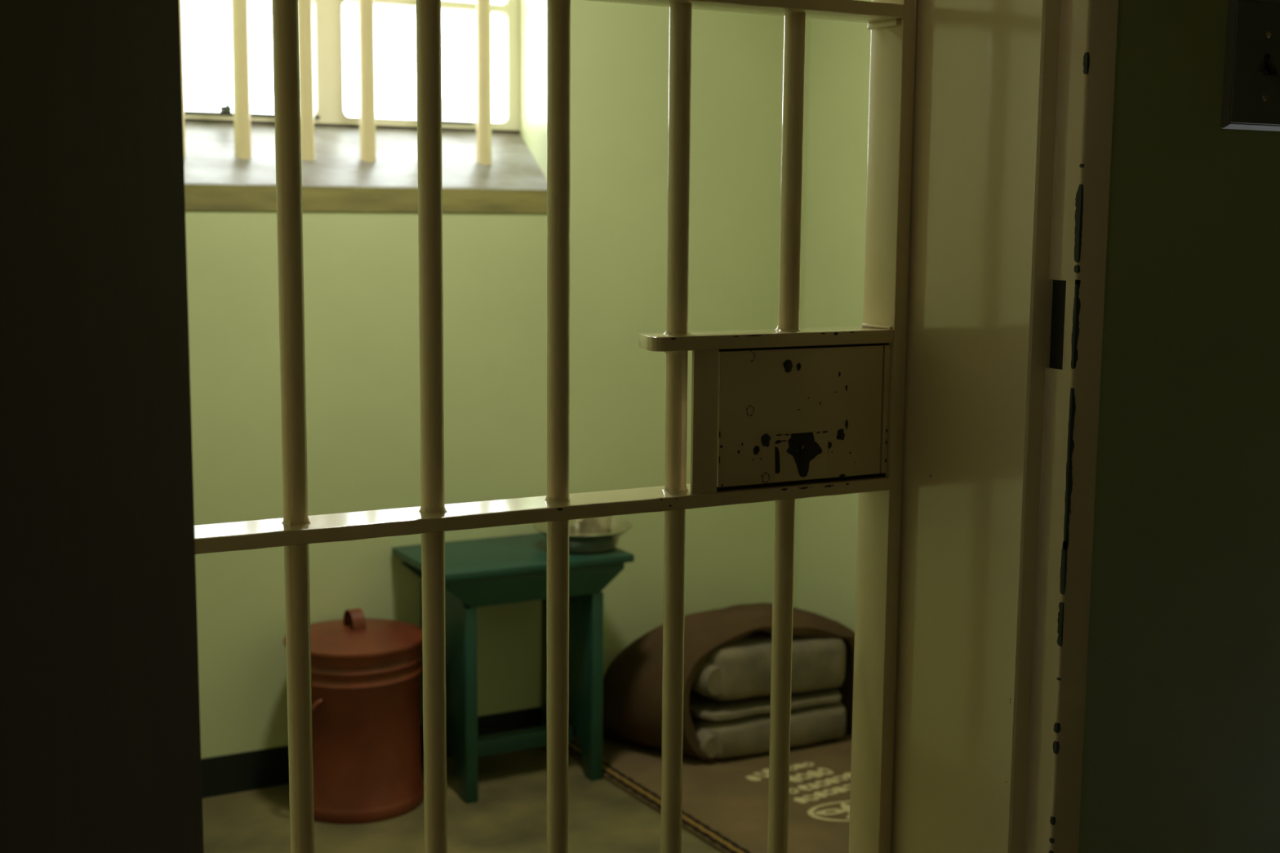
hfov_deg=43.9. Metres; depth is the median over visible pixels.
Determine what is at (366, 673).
bin
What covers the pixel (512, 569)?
table
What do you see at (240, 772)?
baseboard
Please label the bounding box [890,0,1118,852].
trim
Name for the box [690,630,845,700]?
folded blanket
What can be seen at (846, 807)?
print
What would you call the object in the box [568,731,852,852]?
mat
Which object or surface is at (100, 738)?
wall
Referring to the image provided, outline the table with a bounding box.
[391,533,634,804]
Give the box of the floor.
[202,746,721,852]
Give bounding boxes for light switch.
[1221,0,1279,131]
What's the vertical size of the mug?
0.083 m
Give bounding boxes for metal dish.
[533,517,632,553]
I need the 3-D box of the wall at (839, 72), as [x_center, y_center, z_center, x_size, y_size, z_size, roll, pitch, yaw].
[1.054,-0.444,3.585,0.200,2.750,2.100,-4,9,-28]
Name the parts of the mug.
mug handle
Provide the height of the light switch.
0.149 m
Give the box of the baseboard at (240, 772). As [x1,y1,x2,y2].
[200,706,577,798]
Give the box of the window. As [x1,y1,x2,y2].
[178,0,519,164]
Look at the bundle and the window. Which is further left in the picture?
the window
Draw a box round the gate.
[194,0,916,852]
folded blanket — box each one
[688,688,841,721]
[689,702,846,759]
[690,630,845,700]
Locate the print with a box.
[745,762,850,821]
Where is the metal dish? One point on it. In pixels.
(578, 544)
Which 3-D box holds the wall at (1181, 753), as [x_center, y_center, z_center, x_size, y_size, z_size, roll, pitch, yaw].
[-0.083,-0.190,1.607,6.600,2.750,0.319,-4,9,-28]
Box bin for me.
[283,608,423,824]
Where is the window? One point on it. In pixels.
(320, 21)
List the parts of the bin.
handle, lid, lid handle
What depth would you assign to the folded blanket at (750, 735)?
4.10 m
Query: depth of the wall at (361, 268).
4.08 m
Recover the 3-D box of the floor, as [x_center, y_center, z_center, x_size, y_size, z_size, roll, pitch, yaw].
[-0.146,1.048,3.104,2.932,0.100,3.050,-4,9,-28]
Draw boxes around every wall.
[0,0,204,852]
[185,0,810,759]
[797,0,871,631]
[1078,0,1279,852]
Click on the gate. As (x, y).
(786, 413)
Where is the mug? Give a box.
[571,515,611,534]
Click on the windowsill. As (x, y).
(337, 180)
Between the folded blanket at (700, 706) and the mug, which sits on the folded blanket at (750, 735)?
the folded blanket at (700, 706)
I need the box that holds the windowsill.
[183,119,546,213]
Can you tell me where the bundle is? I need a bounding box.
[602,602,854,763]

